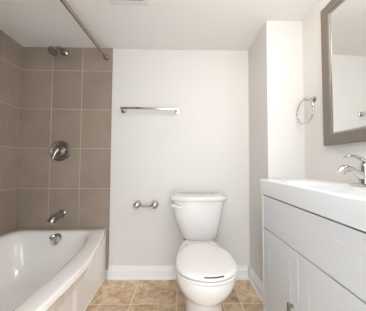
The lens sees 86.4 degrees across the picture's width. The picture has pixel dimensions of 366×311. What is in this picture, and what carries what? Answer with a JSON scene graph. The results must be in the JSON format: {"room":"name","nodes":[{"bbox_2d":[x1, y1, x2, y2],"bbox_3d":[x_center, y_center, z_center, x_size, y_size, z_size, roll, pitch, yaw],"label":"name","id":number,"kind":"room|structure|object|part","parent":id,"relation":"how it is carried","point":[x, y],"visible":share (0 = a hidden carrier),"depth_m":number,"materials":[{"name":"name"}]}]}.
{"room":"bathroom","nodes":[
{"label":"bathroom","id":0,"kind":"room"},
{"bbox_2d":[0,0,319,50],"bbox_3d":[-0.260,-1.012,0.666,2.392,0.100,2.258,0,-2,-1],"label":"ceiling","id":1,"kind":"structure","parent":0,"point":[234,25],"depth_m":1.36,"materials":[{"name":"white paint"}]},
{"bbox_2d":[109,0,147,5],"bbox_3d":[-0.330,-0.942,1.088,0.236,0.008,0.250,0,-2,-1],"label":"ceiling vent","id":2,"kind":"object","parent":1,"relation":"in","point":[112,2],"visible":1,"depth_m":1.19,"materials":[{"name":"white plastic"}]},
{"bbox_2d":[85,279,262,310],"bbox_3d":[-0.271,1.027,0.584,2.392,0.100,2.258,0,-2,-1],"label":"floor","id":3,"kind":"structure","parent":0,"point":[113,295],"depth_m":1.39,"materials":[{"name":"beige tile"}]},
{"bbox_2d":[0,229,105,310],"bbox_3d":[-0.939,0.776,0.840,0.838,0.415,1.522,0,-2,-1],"label":"bathtub","id":4,"kind":"object","parent":3,"relation":"on","point":[41,269],"visible":1,"depth_m":1.38,"materials":[{"name":"white ceramic"}]},
{"bbox_3d":[-0.966,0.630,1.466,0.060,0.074,0.076,0,-2,-1],"label":"overflow knob","id":5,"kind":"part","parent":4,"relation":"part of","materials":[{"name":"silver metal"}]},
{"bbox_2d":[169,193,236,310],"bbox_3d":[0.116,0.650,1.258,0.434,0.710,0.729,0,-2,-1],"label":"toilet","id":6,"kind":"object","parent":3,"relation":"on","point":[206,272],"visible":1,"depth_m":1.10,"materials":[{"name":"white ceramic"}]},
{"bbox_3d":[0.112,0.492,1.517,0.400,0.303,0.214,0,-2,-1],"label":"tank","id":7,"kind":"part","parent":6,"relation":"part of","materials":[{"name":"white ceramic"}]},
{"bbox_3d":[0.113,0.322,1.517,0.434,0.035,0.239,0,-2,-1],"label":"tank lid","id":8,"kind":"part","parent":6,"relation":"part of","materials":[{"name":"white ceramic"}]},
{"bbox_3d":[0.122,0.606,1.093,0.326,0.020,0.392,0,-2,-1],"label":"seat","id":9,"kind":"part","parent":6,"relation":"part of","materials":[{"name":"white plastic"}]},
{"bbox_3d":[0.122,0.579,1.101,0.326,0.032,0.408,0,-2,-1],"label":"seat lid","id":10,"kind":"part","parent":6,"relation":"part of","materials":[{"name":"white plastic"}]},
{"bbox_3d":[0.118,0.813,1.222,0.320,0.382,0.657,0,-2,-1],"label":"bowl","id":11,"kind":"part","parent":6,"relation":"part of","materials":[{"name":"white ceramic"}]},
{"bbox_2d":[262,194,365,310],"bbox_3d":[0.663,0.617,0.908,0.318,0.753,0.751,0,-2,-1],"label":"vanity cabinet","id":12,"kind":"object","parent":3,"relation":"on","point":[311,261],"visible":0.98,"depth_m":0.83,"materials":[{"name":"white paint"}]},
{"bbox_3d":[0.535,0.708,1.077,0.019,0.496,0.370,0,-2,-1],"label":"door","id":13,"kind":"part","parent":12,"relation":"part of","materials":[{"name":"white paint"}]},
{"bbox_3d":[0.516,0.770,0.936,0.027,0.120,0.016,0,-2,-1],"label":"door pull","id":14,"kind":"part","parent":12,"relation":"part of","materials":[{"name":"silver metal"}]},
{"bbox_2d":[260,178,365,231],"bbox_3d":[0.671,0.188,0.920,0.305,0.102,0.761,0,-2,-1],"label":"sink","id":15,"kind":"object","parent":12,"relation":"in","point":[344,203],"visible":0.98,"depth_m":0.79,"materials":[{"name":"white ceramic"}]},
{"bbox_2d":[336,155,365,186],"bbox_3d":[0.757,0.067,0.859,0.154,0.137,0.134,-1,-3,27],"label":"faucet","id":16,"kind":"object","parent":15,"relation":"on","point":[342,170],"visible":1,"depth_m":0.83,"materials":[{"name":"silver metal"}]},
{"bbox_3d":[0.732,0.079,0.842,0.134,0.074,0.038,0,-2,-1],"label":"spout","id":17,"kind":"part","parent":16,"relation":"part of","materials":[{"name":"silver metal"}]},
{"bbox_3d":[0.745,0.020,0.844,0.111,0.046,0.026,0,-2,-1],"label":"lever","id":18,"kind":"part","parent":16,"relation":"part of","materials":[{"name":"silver metal"}]},
{"bbox_3d":[0.788,0.128,0.841,0.058,0.013,0.148,0,-2,-1],"label":"deck plate","id":19,"kind":"part","parent":16,"relation":"part of","materials":[{"name":"silver metal"}]},
{"bbox_3d":[0.541,0.693,0.709,0.019,0.496,0.360,0,-2,-1],"label":"door","id":20,"kind":"part","parent":12,"relation":"part of","materials":[{"name":"white paint"}]},
{"bbox_2d":[105,49,249,278],"bbox_3d":[-0.408,0.050,1.701,2.143,1.941,0.100,0,-2,-1],"label":"wall","id":21,"kind":"structure","parent":0,"point":[203,148],"depth_m":1.66,"materials":[{"name":"white paint"}]},
{"bbox_2d":[17,47,112,269],"bbox_3d":[-0.989,0.006,1.638,0.756,1.865,0.010,0,-2,-1],"label":"wall tile","id":22,"kind":"structure","parent":21,"relation":"attached to","point":[68,98],"depth_m":1.64,"materials":[{"name":"beige tile"}]},
{"bbox_2d":[46,210,65,224],"bbox_3d":[-0.998,0.491,1.532,0.064,0.087,0.161,0,-2,-1],"label":"tub spout","id":23,"kind":"object","parent":22,"relation":"attached to","point":[52,219],"visible":1,"depth_m":1.50,"materials":[{"name":"silver metal"}]},
{"bbox_2d":[47,46,68,55],"bbox_3d":[-1.011,-0.852,1.575,0.072,0.141,0.182,0,-2,-1],"label":"shower fixture","id":24,"kind":"object","parent":22,"relation":"attached to","point":[53,51],"visible":1,"depth_m":1.53,"materials":[{"name":"silver metal"}]},
{"bbox_2d":[50,140,70,160],"bbox_3d":[-1.026,-0.040,1.587,0.176,0.176,0.092,0,-2,-1],"label":"shower valve","id":25,"kind":"object","parent":22,"relation":"attached to","point":[60,150],"visible":1,"depth_m":1.62,"materials":[{"name":"silver metal"}]},
{"bbox_3d":[-1.024,-0.014,1.561,0.041,0.097,0.053,-2,-3,40],"label":"lever","id":26,"kind":"part","parent":25,"relation":"part of","materials":[{"name":"silver metal"}]},
{"bbox_2d":[133,200,158,208],"bbox_3d":[-0.303,0.404,1.597,0.202,0.058,0.083,0,-2,-1],"label":"toilet paper holder","id":27,"kind":"object","parent":21,"relation":"attached to","point":[137,204],"visible":1,"depth_m":1.57,"materials":[{"name":"silver metal"}]},
{"bbox_3d":[-0.375,0.404,1.596,0.058,0.058,0.083,0,-2,-1],"label":"post","id":28,"kind":"part","parent":27,"relation":"part of","materials":[{"name":"silver metal"}]},
{"bbox_3d":[-0.231,0.404,1.598,0.058,0.058,0.083,0,-2,-1],"label":"post","id":29,"kind":"part","parent":27,"relation":"part of","materials":[{"name":"silver metal"}]},
{"bbox_2d":[120,107,179,113],"bbox_3d":[-0.273,-0.383,1.635,0.500,0.042,0.071,0,-2,-1],"label":"towel bar","id":30,"kind":"object","parent":21,"relation":"attached to","point":[123,109],"visible":1,"depth_m":1.60,"materials":[{"name":"silver metal"}]},
{"bbox_2d":[107,265,247,279],"bbox_3d":[-0.039,0.966,1.609,1.152,0.106,0.022,0,-2,-1],"label":"baseboard","id":31,"kind":"structure","parent":21,"relation":"attached to","point":[127,272],"depth_m":1.60,"materials":[{"name":"white paint"}]},
{"bbox_2d":[248,21,304,282],"bbox_3d":[0.742,0.047,1.490,0.349,1.941,0.360,0,-2,-1],"label":"wall column","id":32,"kind":"structure","parent":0,"point":[275,57],"depth_m":1.34,"materials":[{"name":"white paint"}]},
{"bbox_2d":[248,265,262,303],"bbox_3d":[0.552,0.963,1.451,0.022,0.106,0.356,0,-2,-1],"label":"baseboard","id":33,"kind":"structure","parent":32,"relation":"attached to","point":[256,283],"depth_m":1.47,"materials":[{"name":"white paint"}]},
{"bbox_2d":[302,0,365,183],"bbox_3d":[0.884,0.005,0.414,0.100,1.941,1.798,0,-2,-1],"label":"wall","id":34,"kind":"structure","parent":0,"point":[322,162],"depth_m":1.20,"materials":[{"name":"white paint"}]},
{"bbox_2d":[297,95,316,124],"bbox_3d":[0.788,-0.285,1.222,0.069,0.185,0.166,0,-2,-1],"label":"towel ring","id":35,"kind":"object","parent":34,"relation":"attached to","point":[313,98],"visible":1,"depth_m":1.21,"materials":[{"name":"silver metal"}]},
{"bbox_2d":[320,0,365,145],"bbox_3d":[0.816,-0.459,0.786,0.030,0.784,0.667,0,-2,-1],"label":"wall mirror","id":36,"kind":"object","parent":34,"relation":"attached to","point":[343,22],"visible":1,"depth_m":0.98,"materials":[{"name":"beige mirror"}]},
{"bbox_2d":[331,0,365,131],"bbox_3d":[0.820,-0.459,0.786,0.003,0.660,0.543,0,-2,-3],"label":"mirror glass","id":37,"kind":"object","parent":36,"relation":"attached to","point":[348,17],"depth_m":0.95,"materials":[{"name":"silver mirror"}]},
{"bbox_3d":[-1.410,-0.001,0.556,0.100,1.941,2.158,0,-2,-1],"label":"wall","id":38,"kind":"structure","parent":0,"visible":0},
{"bbox_2d":[0,30,23,234],"bbox_3d":[-1.360,-0.027,0.868,0.010,1.865,1.537,0,-2,-1],"label":"wall tile","id":39,"kind":"structure","parent":38,"relation":"attached to","point":[11,52],"depth_m":1.54,"materials":[{"name":"beige tile"}]},
{"bbox_3d":[-0.968,-0.019,0.055,0.767,1.941,0.100,0,-2,-1],"label":"wall","id":40,"kind":"structure","parent":0,"visible":0},
{"bbox_2d":[60,0,109,60],"bbox_3d":[-0.663,-0.858,0.908,0.050,0.068,1.526,0,-2,1],"label":"shower curtain rod","id":41,"kind":"object","parent":40,"relation":"attached to","point":[106,57],"visible":1,"depth_m":1.28,"materials":[{"name":"silver metal"}]}
]}

